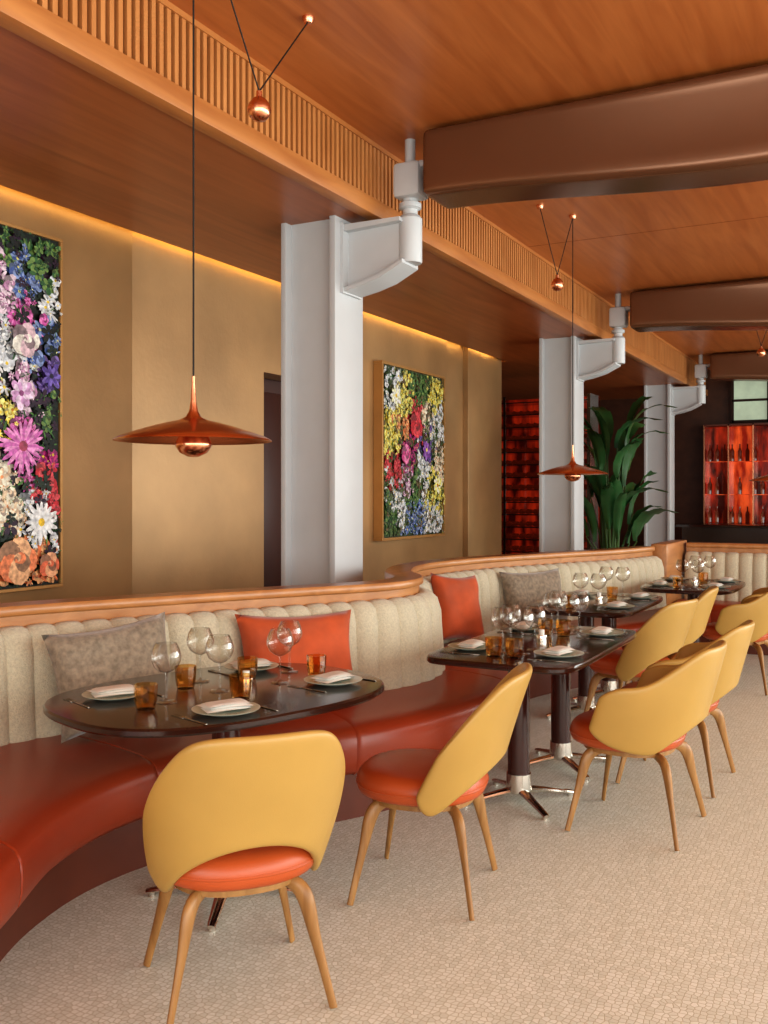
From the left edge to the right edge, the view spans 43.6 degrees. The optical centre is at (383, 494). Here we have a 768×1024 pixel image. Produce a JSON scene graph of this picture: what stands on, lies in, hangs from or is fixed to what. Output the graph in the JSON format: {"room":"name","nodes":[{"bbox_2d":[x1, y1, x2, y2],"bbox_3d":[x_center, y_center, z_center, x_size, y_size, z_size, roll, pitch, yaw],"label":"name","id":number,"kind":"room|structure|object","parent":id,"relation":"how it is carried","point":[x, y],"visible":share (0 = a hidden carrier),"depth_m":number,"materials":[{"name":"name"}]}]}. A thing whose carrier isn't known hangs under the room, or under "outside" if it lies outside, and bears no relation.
{"room":"restaurant","nodes":[
{"label":"restaurant","id":0,"kind":"room"},
{"bbox_2d":[0,185,501,602],"bbox_3d":[-2.472,-0.415,5.882,0.280,3.830,17.100,0,0,28],"label":"wall","id":1,"kind":"structure","parent":0,"point":[138,518],"depth_m":7.37,"materials":[{"name":"beige paint"}]},
{"bbox_2d":[0,220,62,592],"bbox_3d":[-2.451,-0.530,5.498,0.112,2.244,1.604,0,0,28],"label":"floral painting","id":2,"kind":"object","parent":1,"relation":"attached to","point":[31,261],"visible":1,"depth_m":5.95},
{"bbox_2d":[264,378,280,586],"bbox_3d":[-1.060,0.175,8.952,0.095,2.650,1.250,0,0,28],"label":"door","id":3,"kind":"structure","parent":1,"relation":"in","point":[272,388],"depth_m":8.95,"materials":[{"name":"brown wood"}]},
{"bbox_2d":[373,360,445,540],"bbox_3d":[0.328,-0.465,10.793,0.149,1.900,1.610,0,0,28],"label":"floral painting","id":4,"kind":"object","parent":1,"relation":"attached to","point":[409,431],"visible":1,"depth_m":10.58},
{"bbox_2d":[0,26,683,399],"bbox_3d":[-1.068,-2.123,8.759,3.940,0.535,23.500,0,0,28],"label":"ceiling","id":5,"kind":"structure","parent":0,"point":[70,138],"depth_m":5.92,"materials":[{"name":"brown wood"}]},
{"bbox_2d":[112,0,314,456],"bbox_3d":[-0.514,-1.236,3.978,0.586,2.188,1.443,0,0,28],"label":"pendant lamp","id":6,"kind":"object","parent":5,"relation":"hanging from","point":[192,435],"visible":1,"depth_m":3.56,"materials":[{"name":"brown metal"}]},
{"bbox_2d":[0,0,707,395],"bbox_3d":[0.595,-2.087,7.882,0.300,0.485,23.500,0,0,28],"label":"ceiling beam","id":7,"kind":"structure","parent":5,"relation":"attached to","point":[143,49],"depth_m":5.34,"materials":[{"name":"brown wood"}]},
{"bbox_2d":[536,204,607,481],"bbox_3d":[1.566,-1.221,7.964,0.586,2.218,0.660,0,0,10],"label":"pendant lamp","id":8,"kind":"object","parent":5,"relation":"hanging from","point":[572,471],"visible":1,"depth_m":7.89,"materials":[{"name":"brown metal"}]},
{"bbox_2d":[756,330,766,356],"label":"pendant lamp","id":9,"kind":"object","parent":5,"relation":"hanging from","point":[761,352],"depth_m":11.58,"materials":[{"name":"orange metal"}]},
{"bbox_2d":[0,654,767,1023],"bbox_3d":[2.585,1.560,6.833,12.200,0.120,23.500,0,0,28],"label":"floor","id":10,"kind":"structure","parent":0,"point":[601,920],"depth_m":3.33,"materials":[{"name":"carpet"}]},
{"bbox_2d":[43,663,383,931],"bbox_3d":[-0.622,1.127,3.708,1.300,0.746,0.960,0,0,-44],"label":"table","id":11,"kind":"object","parent":10,"relation":"on","point":[122,718],"visible":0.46,"depth_m":3.51,"materials":[{"name":"wood"}]},
{"bbox_2d":[63,698,89,707],"bbox_3d":[-1.111,0.752,3.474,0.022,0.004,0.200,0,0,-41],"label":"fork","id":12,"kind":"object","parent":11,"relation":"on","point":[66,699],"visible":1,"depth_m":3.49,"materials":[{"name":"metal"}]},
{"bbox_2d":[82,687,146,700],"bbox_3d":[-1.001,0.744,3.569,0.236,0.020,0.236,0,0,-41],"label":"dinner plate","id":13,"kind":"object","parent":11,"relation":"on","point":[86,694],"visible":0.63,"depth_m":3.54,"materials":[{"name":"beige ceramic"}]},
{"bbox_2d":[86,684,139,697],"bbox_3d":[-1.001,0.726,3.569,0.188,0.029,0.104,0,0,-37],"label":"folded napkin","id":14,"kind":"object","parent":13,"relation":"on","point":[121,689],"visible":0.97,"depth_m":3.54,"materials":[{"name":"fabric"}]},
{"bbox_2d":[133,683,157,708],"bbox_3d":[-0.840,0.710,3.382,0.084,0.088,0.080,0,0,28],"label":"tumbler","id":15,"kind":"object","parent":11,"relation":"on","point":[136,706],"visible":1,"depth_m":3.37,"materials":[{"name":"orange glass"}]},
{"bbox_2d":[139,687,163,696],"bbox_3d":[-0.895,0.752,3.668,0.018,0.004,0.210,0,0,-41],"label":"table knife","id":16,"kind":"object","parent":11,"relation":"on","point":[139,687],"visible":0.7,"depth_m":3.63,"materials":[{"name":"metal"}]},
{"bbox_2d":[151,642,181,701],"bbox_3d":[-0.792,0.646,3.493,0.110,0.215,0.110,0,0,28],"label":"wine glass","id":17,"kind":"object","parent":11,"relation":"on","point":[162,700],"visible":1,"depth_m":3.50,"materials":[{"name":"clear glass"}]},
{"bbox_2d":[175,664,194,689],"bbox_3d":[-0.774,0.710,3.743,0.084,0.088,0.080,0,0,28],"label":"tumbler","id":18,"kind":"object","parent":11,"relation":"on","point":[177,685],"visible":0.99,"depth_m":3.74,"materials":[{"name":"orange glass"}]},
{"bbox_2d":[171,714,206,724],"bbox_3d":[-0.650,0.752,3.217,0.022,0.004,0.200,0,0,-44],"label":"fork","id":19,"kind":"object","parent":11,"relation":"on","point":[174,715],"visible":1,"depth_m":3.23,"materials":[{"name":"metal"}]},
{"bbox_2d":[186,627,213,680],"bbox_3d":[-0.744,0.646,3.885,0.110,0.215,0.110,0,0,28],"label":"wine glass","id":20,"kind":"object","parent":11,"relation":"on","point":[198,679],"visible":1,"depth_m":3.89,"materials":[{"name":"clear glass"}]},
{"bbox_2d":[205,634,233,690],"bbox_3d":[-0.632,0.646,3.691,0.110,0.215,0.110,0,0,28],"label":"wine glass","id":21,"kind":"object","parent":11,"relation":"on","point":[216,689],"visible":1,"depth_m":3.69,"materials":[{"name":"clear glass"}]},
{"bbox_2d":[208,669,233,676],"bbox_3d":[-0.682,0.752,4.051,0.022,0.004,0.200,0,0,-41],"label":"fork","id":22,"kind":"object","parent":11,"relation":"on","point":[212,670],"visible":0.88,"depth_m":4.07,"materials":[{"name":"metal"}]},
{"bbox_2d":[191,702,259,716],"bbox_3d":[-0.546,0.744,3.317,0.236,0.020,0.236,0,0,-44],"label":"dinner plate","id":23,"kind":"object","parent":11,"relation":"on","point":[196,709],"visible":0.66,"depth_m":3.29,"materials":[{"name":"beige ceramic"}]},
{"bbox_2d":[197,698,252,713],"bbox_3d":[-0.546,0.726,3.317,0.188,0.029,0.104,0,0,-36],"label":"folded napkin","id":24,"kind":"object","parent":23,"relation":"on","point":[233,703],"visible":1,"depth_m":3.29,"materials":[{"name":"fabric"}]},
{"bbox_2d":[230,674,251,698],"bbox_3d":[-0.532,0.710,3.559,0.084,0.088,0.080,0,0,28],"label":"tumbler","id":25,"kind":"object","parent":11,"relation":"on","point":[235,696],"visible":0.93,"depth_m":3.56,"materials":[{"name":"orange glass"}]},
{"bbox_2d":[239,670,252,686],"bbox_3d":[-0.544,0.723,3.792,0.056,0.062,0.056,0,0,28],"label":"candle holder","id":26,"kind":"object","parent":11,"relation":"on","point":[247,681],"visible":1,"depth_m":3.77,"materials":[{"name":"orange glass"}]},
{"bbox_2d":[224,661,278,671],"bbox_3d":[-0.573,0.744,4.146,0.236,0.020,0.236,0,0,-41],"label":"dinner plate","id":27,"kind":"object","parent":11,"relation":"on","point":[228,665],"visible":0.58,"depth_m":4.12,"materials":[{"name":"beige ceramic"}]},
{"bbox_2d":[230,658,273,668],"bbox_3d":[-0.573,0.726,4.146,0.188,0.029,0.104,0,0,-31],"label":"folded napkin","id":28,"kind":"object","parent":27,"relation":"on","point":[257,662],"visible":1,"depth_m":4.12,"materials":[{"name":"fabric"}]},
{"bbox_2d":[266,628,293,682],"bbox_3d":[-0.418,0.646,3.860,0.110,0.215,0.110,0,0,28],"label":"wine glass","id":29,"kind":"object","parent":11,"relation":"on","point":[278,680],"visible":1,"depth_m":3.86,"materials":[{"name":"clear glass"}]},
{"bbox_2d":[277,621,301,670],"bbox_3d":[-0.404,0.646,4.102,0.110,0.215,0.110,0,0,28],"label":"wine glass","id":30,"kind":"object","parent":11,"relation":"on","point":[280,621],"visible":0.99,"depth_m":4.10,"materials":[{"name":"clear glass"}]},
{"bbox_2d":[289,685,325,692],"bbox_3d":[-0.298,0.752,3.728,0.200,0.004,0.022,0,0,40],"label":"fork","id":31,"kind":"object","parent":11,"relation":"on","point":[294,686],"visible":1,"depth_m":3.73,"materials":[{"name":"metal"}]},
{"bbox_2d":[309,655,325,674],"bbox_3d":[-0.281,0.710,3.992,0.084,0.088,0.080,0,0,28],"label":"tumbler","id":32,"kind":"object","parent":11,"relation":"on","point":[325,655],"visible":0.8,"depth_m":3.98,"materials":[{"name":"orange glass"}]},
{"bbox_2d":[304,674,362,686],"bbox_3d":[-0.203,0.744,3.838,0.236,0.020,0.236,0,0,40],"label":"dinner plate","id":33,"kind":"object","parent":11,"relation":"on","point":[308,679],"visible":0.65,"depth_m":3.81,"materials":[{"name":"beige ceramic"}]},
{"bbox_2d":[311,671,354,683],"bbox_3d":[-0.203,0.726,3.838,0.104,0.029,0.188,0,0,37],"label":"folded napkin","id":34,"kind":"object","parent":33,"relation":"on","point":[333,676],"visible":1,"depth_m":3.80,"materials":[{"name":"fabric"}]},
{"bbox_2d":[143,730,344,1023],"bbox_3d":[-0.429,1.070,2.861,0.586,0.858,0.665,0,0,-24],"label":"dining chair","id":35,"kind":"object","parent":10,"relation":"on","point":[249,815],"visible":1,"depth_m":2.65,"materials":[{"name":"yellow leather"}]},
{"bbox_2d":[281,215,362,585],"bbox_3d":[-0.425,-0.177,6.623,0.430,3.355,0.380,0,0,28],"label":"steel column","id":36,"kind":"structure","parent":10,"relation":"on","point":[322,326],"depth_m":6.53,"materials":[{"name":"white metal"}]},
{"bbox_2d":[340,138,427,299],"bbox_3d":[0.083,-1.840,6.355,0.720,0.980,0.260,0,0,28],"label":"bracket","id":37,"kind":"object","parent":36,"relation":"attached to","point":[376,255],"depth_m":6.32,"materials":[{"name":"white metal"}]},
{"bbox_2d":[0,546,710,961],"bbox_3d":[-0.072,0.995,5.417,1.936,1.010,9.178,0,0,30],"label":"banquette","id":38,"kind":"object","parent":10,"relation":"on","point":[71,811],"visible":0.59,"depth_m":4.44,"materials":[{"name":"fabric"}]},
{"bbox_2d":[41,612,170,742],"bbox_3d":[-1.177,0.785,4.205,0.604,0.499,0.240,0,0,-41],"label":"throw pillow","id":39,"kind":"object","parent":38,"relation":"on","point":[79,660],"visible":0.56,"depth_m":4.12,"materials":[{"name":"beige fabric"}]},
{"bbox_2d":[235,610,352,669],"bbox_3d":[-0.430,0.810,4.829,0.675,0.455,0.232,0,0,-33],"label":"throw pillow","id":40,"kind":"object","parent":38,"relation":"on","point":[325,634],"visible":0.52,"depth_m":4.76,"materials":[{"name":"orange fabric"}]},
{"bbox_2d":[430,573,483,639],"bbox_3d":[0.510,0.790,6.741,0.507,0.507,0.237,0,0,-45],"label":"throw pillow","id":41,"kind":"object","parent":38,"relation":"on","point":[458,598],"visible":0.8,"depth_m":6.65,"materials":[{"name":"orange fabric"}]},
{"bbox_2d":[499,568,567,623],"bbox_3d":[1.192,0.810,7.625,0.664,0.426,0.236,0,0,-38],"label":"throw pillow","id":42,"kind":"object","parent":38,"relation":"on","point":[520,590],"visible":0.77,"depth_m":7.50,"materials":[{"name":"beige fabric"}]},
{"bbox_2d":[347,662,532,920],"bbox_3d":[0.229,1.070,3.652,0.665,0.858,0.586,0,0,19],"label":"dining chair","id":43,"kind":"object","parent":10,"relation":"on","point":[430,782],"visible":1,"depth_m":3.45,"materials":[{"name":"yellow leather"}]},
{"bbox_2d":[427,623,636,820],"bbox_3d":[0.799,1.127,4.926,0.740,0.746,1.400,0,0,28],"label":"table","id":44,"kind":"object","parent":10,"relation":"on","point":[518,781],"visible":0.89,"depth_m":4.68,"materials":[{"name":"paint"}]},
{"bbox_2d":[440,651,478,654],"bbox_3d":[0.360,0.752,4.564,0.200,0.004,0.022,0,0,28],"label":"fork","id":45,"kind":"object","parent":44,"relation":"on","point":[440,651],"visible":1,"depth_m":4.57,"materials":[{"name":"metal"}]},
{"bbox_2d":[447,642,495,650],"bbox_3d":[0.428,0.744,4.692,0.236,0.020,0.236,0,0,28],"label":"dinner plate","id":46,"kind":"object","parent":44,"relation":"on","point":[452,645],"visible":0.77,"depth_m":4.68,"materials":[{"name":"white ceramic"}]},
{"bbox_2d":[457,639,485,648],"bbox_3d":[0.428,0.726,4.692,0.104,0.029,0.188,0,0,27],"label":"folded napkin","id":47,"kind":"object","parent":46,"relation":"on","point":[470,643],"visible":1,"depth_m":4.64,"materials":[{"name":"fabric"}]},
{"bbox_2d":[485,636,501,656],"bbox_3d":[0.513,0.710,4.489,0.084,0.088,0.080,0,0,28],"label":"tumbler","id":48,"kind":"object","parent":44,"relation":"on","point":[491,654],"visible":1,"depth_m":4.50,"materials":[{"name":"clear glass"}]},
{"bbox_2d":[491,607,513,652],"bbox_3d":[0.569,0.646,4.595,0.110,0.215,0.110,0,0,28],"label":"wine glass","id":49,"kind":"object","parent":44,"relation":"on","point":[510,607],"visible":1,"depth_m":4.59,"materials":[{"name":"clear glass"}]},
{"bbox_2d":[499,605,521,647],"bbox_3d":[0.623,0.646,4.724,0.110,0.215,0.110,0,0,28],"label":"wine glass","id":50,"kind":"object","parent":44,"relation":"on","point":[502,605],"visible":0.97,"depth_m":4.72,"materials":[{"name":"clear glass"}]},
{"bbox_2d":[505,638,522,658],"bbox_3d":[0.601,0.710,4.442,0.084,0.088,0.080,0,0,28],"label":"tumbler","id":51,"kind":"object","parent":44,"relation":"on","point":[505,638],"visible":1,"depth_m":4.45,"materials":[{"name":"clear glass"}]},
{"bbox_2d":[498,631,529,633],"bbox_3d":[0.715,0.752,5.236,0.200,0.004,0.022,0,0,28],"label":"fork","id":52,"kind":"object","parent":44,"relation":"on","point":[498,631],"visible":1,"depth_m":5.24,"materials":[{"name":"metal"}]},
{"bbox_2d":[511,609,533,653],"bbox_3d":[0.657,0.646,4.548,0.110,0.215,0.110,0,0,28],"label":"wine glass","id":53,"kind":"object","parent":44,"relation":"on","point":[518,609],"visible":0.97,"depth_m":4.55,"materials":[{"name":"clear glass"}]},
{"bbox_2d":[503,624,544,631],"bbox_3d":[0.782,0.744,5.364,0.236,0.020,0.236,0,0,28],"label":"dinner plate","id":54,"kind":"object","parent":44,"relation":"on","point":[536,627],"visible":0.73,"depth_m":5.35,"materials":[{"name":"white ceramic"}]},
{"bbox_2d":[511,621,536,628],"bbox_3d":[0.782,0.726,5.364,0.104,0.029,0.188,0,0,31],"label":"folded napkin","id":55,"kind":"object","parent":54,"relation":"on","point":[523,624],"visible":0.97,"depth_m":5.31,"materials":[{"name":"fabric"}]},
{"bbox_2d":[523,605,545,649],"bbox_3d":[0.733,0.646,4.667,0.110,0.215,0.110,0,0,28],"label":"wine glass","id":56,"kind":"object","parent":44,"relation":"on","point":[527,605],"visible":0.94,"depth_m":4.67,"materials":[{"name":"clear glass"}]},
{"bbox_2d":[536,629,546,641],"bbox_3d":[0.814,0.723,4.952,0.056,0.062,0.056,0,0,28],"label":"candle holder","id":57,"kind":"object","parent":44,"relation":"on","point":[541,637],"visible":1,"depth_m":4.93,"materials":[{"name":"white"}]},
{"bbox_2d":[527,658,570,662],"bbox_3d":[0.749,0.752,4.359,0.200,0.004,0.022,0,0,28],"label":"fork","id":58,"kind":"object","parent":44,"relation":"on","point":[529,658],"visible":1,"depth_m":4.36,"materials":[{"name":"metal"}]},
{"bbox_2d":[548,590,567,628],"bbox_3d":[0.978,0.646,5.397,0.110,0.215,0.110,0,0,28],"label":"wine glass","id":59,"kind":"object","parent":44,"relation":"on","point":[562,590],"visible":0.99,"depth_m":5.40,"materials":[{"name":"clear glass"}]},
{"bbox_2d":[533,648,583,658],"bbox_3d":[0.817,0.744,4.487,0.236,0.020,0.236,0,0,28],"label":"dinner plate","id":60,"kind":"object","parent":44,"relation":"on","point":[575,653],"visible":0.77,"depth_m":4.46,"materials":[{"name":"white ceramic"}]},
{"bbox_2d":[543,646,574,655],"bbox_3d":[0.817,0.726,4.487,0.104,0.029,0.188,0,0,38],"label":"folded napkin","id":61,"kind":"object","parent":60,"relation":"on","point":[556,650],"visible":1,"depth_m":4.44,"materials":[{"name":"fabric"}]},
{"bbox_2d":[558,620,570,636],"bbox_3d":[0.956,0.710,5.115,0.084,0.088,0.080,0,0,28],"label":"tumbler","id":62,"kind":"object","parent":44,"relation":"on","point":[570,620],"visible":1,"depth_m":5.12,"materials":[{"name":"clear glass"}]},
{"bbox_2d":[575,637,613,639],"bbox_3d":[1.104,0.752,5.031,0.200,0.004,0.022,0,0,28],"label":"fork","id":63,"kind":"object","parent":44,"relation":"on","point":[575,637],"visible":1,"depth_m":5.03,"materials":[{"name":"metal"}]},
{"bbox_2d":[580,629,624,636],"bbox_3d":[1.171,0.744,5.159,0.236,0.020,0.236,0,0,28],"label":"dinner plate","id":64,"kind":"object","parent":44,"relation":"on","point":[585,631],"visible":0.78,"depth_m":5.13,"materials":[{"name":"white ceramic"}]},
{"bbox_2d":[590,626,613,634],"bbox_3d":[1.171,0.726,5.159,0.104,0.029,0.188,0,0,28],"label":"folded napkin","id":65,"kind":"object","parent":64,"relation":"on","point":[603,630],"visible":1,"depth_m":5.10,"materials":[{"name":"fabric"}]},
{"bbox_2d":[502,393,598,553],"bbox_3d":[2.238,0.000,14.805,2.050,3.000,0.520,0,0,28],"label":"display cabinet","id":66,"kind":"object","parent":10,"relation":"on","point":[520,418],"visible":0.31,"depth_m":14.90,"materials":[{"name":"red glass"}]},
{"bbox_2d":[539,336,583,551],"bbox_3d":[2.116,-0.177,11.444,0.430,3.355,0.380,0,0,28],"label":"steel column","id":67,"kind":"structure","parent":10,"relation":"on","point":[561,500],"depth_m":11.36,"materials":[{"name":"white metal"}]},
{"bbox_2d":[576,293,629,381],"bbox_3d":[2.625,-1.840,11.176,0.720,0.980,0.260,0,0,28],"label":"bracket","id":68,"kind":"object","parent":67,"relation":"attached to","point":[595,358],"depth_m":11.13,"materials":[{"name":"white metal"}]},
{"bbox_2d":[527,592,662,718],"bbox_3d":[1.515,1.127,6.798,0.720,0.746,1.320,0,0,28],"label":"table","id":69,"kind":"object","parent":10,"relation":"on","point":[586,617],"visible":0.56,"depth_m":6.49,"materials":[{"name":"paint"}]},
{"bbox_2d":[536,600,569,605],"bbox_3d":[1.162,0.744,6.600,0.236,0.020,0.236,0,0,28],"label":"dinner plate","id":70,"kind":"object","parent":69,"relation":"on","point":[540,601],"visible":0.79,"depth_m":6.55,"materials":[{"name":"beige ceramic"}]},
{"bbox_2d":[543,598,563,603],"bbox_3d":[1.162,0.726,6.600,0.104,0.029,0.188,0,0,38],"label":"folded napkin","id":71,"kind":"object","parent":70,"relation":"on","point":[551,600],"visible":0.94,"depth_m":6.55,"materials":[{"name":"fabric"}]},
{"bbox_2d":[566,591,596,595],"bbox_3d":[1.479,0.744,7.201,0.236,0.020,0.236,0,0,28],"label":"dinner plate","id":72,"kind":"object","parent":69,"relation":"on","point":[570,593],"visible":0.75,"depth_m":7.15,"materials":[{"name":"beige ceramic"}]},
{"bbox_2d":[573,589,590,593],"bbox_3d":[1.479,0.726,7.201,0.104,0.029,0.188,0,0,29],"label":"folded napkin","id":73,"kind":"object","parent":72,"relation":"on","point":[580,591],"visible":0.97,"depth_m":7.15,"materials":[{"name":"fabric"}]},
{"bbox_2d":[595,592,602,600],"bbox_3d":[1.529,0.723,6.824,0.056,0.062,0.056,0,0,28],"label":"candle holder","id":74,"kind":"object","parent":69,"relation":"on","point":[598,597],"visible":1,"depth_m":6.81,"materials":[{"name":"white ceramic"}]},
{"bbox_2d":[599,603,634,608],"bbox_3d":[1.551,0.744,6.394,0.236,0.020,0.236,0,0,28],"label":"dinner plate","id":75,"kind":"object","parent":69,"relation":"on","point":[602,605],"visible":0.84,"depth_m":6.35,"materials":[{"name":"white ceramic"}]},
{"bbox_2d":[606,601,627,606],"bbox_3d":[1.551,0.726,6.394,0.104,0.029,0.188,0,0,38],"label":"folded napkin","id":76,"kind":"object","parent":75,"relation":"on","point":[615,603],"visible":1,"depth_m":6.35,"materials":[{"name":"fabric"}]},
{"bbox_2d":[624,594,656,598],"bbox_3d":[1.869,0.744,6.996,0.236,0.020,0.236,0,0,28],"label":"dinner plate","id":77,"kind":"object","parent":69,"relation":"on","point":[627,595],"visible":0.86,"depth_m":6.95,"materials":[{"name":"beige ceramic"}]},
{"bbox_2d":[631,592,650,596],"bbox_3d":[1.869,0.726,6.996,0.104,0.029,0.188,0,0,37],"label":"folded napkin","id":78,"kind":"object","parent":77,"relation":"on","point":[638,594],"visible":0.99,"depth_m":6.95,"materials":[{"name":"fabric"}]},
{"bbox_2d":[584,396,677,548],"bbox_3d":[3.092,0.073,12.986,1.677,2.855,1.666,0,0,-1],"label":"plant","id":79,"kind":"object","parent":10,"relation":"on","point":[612,494],"visible":0.71,"depth_m":12.83,"materials":[{"name":"green plant"}]},
{"bbox_2d":[584,599,697,711],"bbox_3d":[1.631,1.070,6.080,0.665,0.858,0.586,0,0,40],"label":"dining chair","id":80,"kind":"object","parent":10,"relation":"on","point":[660,638],"visible":0.8,"depth_m":5.84,"materials":[{"name":"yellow leather"}]},
{"bbox_2d":[565,640,726,850],"bbox_3d":[1.196,1.076,4.369,0.689,0.848,0.694,0,0,18],"label":"armchair","id":81,"kind":"object","parent":10,"relation":"on","point":[653,718],"visible":1,"depth_m":4.10,"materials":[{"name":"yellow leather"}]},
{"bbox_2d":[644,384,674,545],"bbox_3d":[4.672,-0.177,16.291,0.430,3.355,0.380,0,0,28],"label":"steel column","id":82,"kind":"structure","parent":10,"relation":"on","point":[659,448],"depth_m":16.19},
{"bbox_2d":[671,355,709,414],"bbox_3d":[5.181,-1.840,16.023,0.720,0.980,0.260,0,0,28],"label":"bracket","id":83,"kind":"object","parent":82,"relation":"attached to","point":[688,398],"depth_m":15.97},
{"bbox_2d":[651,540,686,604],"bbox_3d":[2.865,0.985,9.625,0.150,1.030,1.020,0,0,28],"label":"end panel","id":84,"kind":"object","parent":10,"relation":"on","point":[669,552],"visible":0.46,"depth_m":9.42,"materials":[{"name":"brown wood"}]},
{"bbox_2d":[622,585,718,684],"bbox_3d":[2.031,1.070,6.832,0.665,0.858,0.586,0,0,25],"label":"dining chair","id":85,"kind":"object","parent":10,"relation":"on","point":[706,600],"visible":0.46,"depth_m":6.58,"materials":[{"name":"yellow leather"}]},
{"bbox_2d":[615,620,754,797],"bbox_3d":[1.592,1.076,5.077,0.689,0.848,0.694,0,0,18],"label":"armchair","id":86,"kind":"object","parent":10,"relation":"on","point":[738,639],"visible":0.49,"depth_m":4.82,"materials":[{"name":"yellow leather"}]},
{"bbox_2d":[640,578,745,642],"bbox_3d":[2.627,1.127,8.134,0.760,0.746,1.200,0,0,28],"label":"table","id":87,"kind":"object","parent":10,"relation":"on","point":[692,592],"visible":0.34,"depth_m":7.83,"materials":[{"name":"paint"}]},
{"bbox_2d":[646,582,673,586],"bbox_3d":[2.292,0.744,7.971,0.236,0.020,0.236,0,0,28],"label":"dinner plate","id":88,"kind":"object","parent":87,"relation":"on","point":[649,583],"visible":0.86,"depth_m":7.92,"materials":[{"name":"beige ceramic"}]},
{"bbox_2d":[652,580,666,584],"bbox_3d":[2.292,0.726,7.971,0.104,0.029,0.188,0,0,30],"label":"folded napkin","id":89,"kind":"object","parent":88,"relation":"on","point":[658,582],"visible":1,"depth_m":7.92,"materials":[{"name":"fabric"}]},
{"bbox_2d":[661,577,687,580],"bbox_3d":[2.572,0.744,8.502,0.236,0.020,0.236,0,0,28],"label":"dinner plate","id":90,"kind":"object","parent":87,"relation":"on","point":[666,578],"visible":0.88,"depth_m":8.45,"materials":[{"name":"beige ceramic"}]},
{"bbox_2d":[669,575,679,578],"bbox_3d":[2.572,0.726,8.502,0.104,0.029,0.188,0,0,20],"label":"folded napkin","id":91,"kind":"object","parent":90,"relation":"on","point":[670,576],"visible":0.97,"depth_m":8.43,"materials":[{"name":"fabric"}]},
{"bbox_2d":[691,576,697,583],"bbox_3d":[2.641,0.723,8.160,0.056,0.062,0.056,0,0,28],"label":"candle holder","id":92,"kind":"object","parent":87,"relation":"on","point":[693,581],"visible":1,"depth_m":8.14,"materials":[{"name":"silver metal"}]},
{"bbox_2d":[700,584,730,588],"bbox_3d":[2.681,0.744,7.766,0.236,0.020,0.236,0,0,28],"label":"dinner plate","id":93,"kind":"object","parent":87,"relation":"on","point":[707,585],"visible":0.66,"depth_m":7.75,"materials":[{"name":"beige ceramic"}]},
{"bbox_2d":[708,583,723,586],"bbox_3d":[2.681,0.726,7.766,0.104,0.029,0.188,0,0,36],"label":"folded napkin","id":94,"kind":"object","parent":93,"relation":"on","point":[710,584],"visible":0.87,"depth_m":7.72,"materials":[{"name":"fabric"}]},
{"bbox_2d":[712,579,740,582],"bbox_3d":[2.961,0.744,8.296,0.236,0.020,0.236,0,0,28],"label":"dinner plate","id":95,"kind":"object","parent":87,"relation":"on","point":[718,580],"visible":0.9,"depth_m":8.25,"materials":[{"name":"beige ceramic"}]},
{"bbox_2d":[720,577,733,580],"bbox_3d":[2.961,0.726,8.296,0.104,0.029,0.188,0,0,34],"label":"folded napkin","id":96,"kind":"object","parent":95,"relation":"on","point":[722,578],"visible":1,"depth_m":8.23,"materials":[{"name":"fabric"}]},
{"bbox_2d":[675,523,767,543],"bbox_3d":[8.153,1.000,15.089,6.850,1.000,0.700,0,0,28],"label":"countertop","id":97,"kind":"structure","parent":10,"relation":"on","point":[691,532],"depth_m":16.09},
{"bbox_2d":[676,542,767,654],"bbox_3d":[5.401,0.995,8.367,5.450,1.010,0.840,0,0,28],"label":"banquette","id":98,"kind":"object","parent":10,"relation":"on","point":[747,563],"visible":0.55,"depth_m":9.55,"materials":[{"name":"fabric"}]},
{"bbox_2d":[702,592,767,695],"bbox_3d":[2.821,1.076,7.478,0.694,0.848,0.689,0,0,-44],"label":"armchair","id":99,"kind":"object","parent":10,"relation":"on","point":[755,609],"visible":0.69,"depth_m":7.22,"materials":[{"name":"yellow leather"}]},
{"bbox_2d":[741,587,767,603],"bbox_3d":[3.244,1.076,8.255,0.689,0.848,0.694,0,0,15],"label":"armchair","id":100,"kind":"object","parent":10,"relation":"on","point":[759,592],"visible":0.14,"depth_m":8.51,"materials":[{"name":"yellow leather"}]},
{"bbox_2d":[168,0,767,369],"bbox_3d":[4.328,-2.379,5.914,8.260,0.102,23.500,0,0,28],"label":"ceiling","id":101,"kind":"structure","parent":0,"point":[395,71],"depth_m":5.33,"materials":[{"name":"brown wood"}]},
{"bbox_2d":[710,351,767,381],"bbox_3d":[8.525,-2.045,14.260,7.000,0.530,0.400,0,0,28],"label":"duct","id":102,"kind":"object","parent":101,"relation":"attached to","point":[741,366],"depth_m":15.52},
{"bbox_2d":[423,64,767,208],"bbox_3d":[3.427,-2.045,4.592,7.000,0.530,0.400,0,0,28],"label":"ceiling beam","id":103,"kind":"structure","parent":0,"point":[709,130],"depth_m":5.52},
{"bbox_2d":[599,370,767,548],"bbox_3d":[7.914,-0.415,16.939,12.200,3.830,0.150,0,0,28],"label":"wall","id":104,"kind":"structure","parent":0,"point":[716,409],"depth_m":18.06,"materials":[{"name":"brown paint"}]},
{"bbox_2d":[703,423,767,523],"bbox_3d":[8.881,-0.365,16.085,6.732,1.830,0.340,0,0,28],"label":"shelving","id":105,"kind":"object","parent":104,"relation":"attached to","point":[734,455],"visible":0.95,"depth_m":17.48,"materials":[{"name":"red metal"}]},
{"bbox_2d":[731,381,767,422],"bbox_3d":[9.044,-1.720,16.162,6.075,0.800,0.130,0,0,28],"label":"window","id":106,"kind":"structure","parent":104,"relation":"in","point":[749,399],"depth_m":17.42,"materials":[{"name":"green glass"}]},
{"bbox_2d":[630,278,767,331],"bbox_3d":[5.969,-2.045,9.413,7.000,0.530,0.400,0,0,28],"label":"ceiling beam","id":107,"kind":"structure","parent":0,"point":[738,305],"depth_m":10.51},
{"bbox_2d":[749,475,767,480],"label":"pendant lamp","id":108,"kind":"object","parent":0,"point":[763,478],"depth_m":11.62,"materials":[{"name":"orange metal"}]}
]}

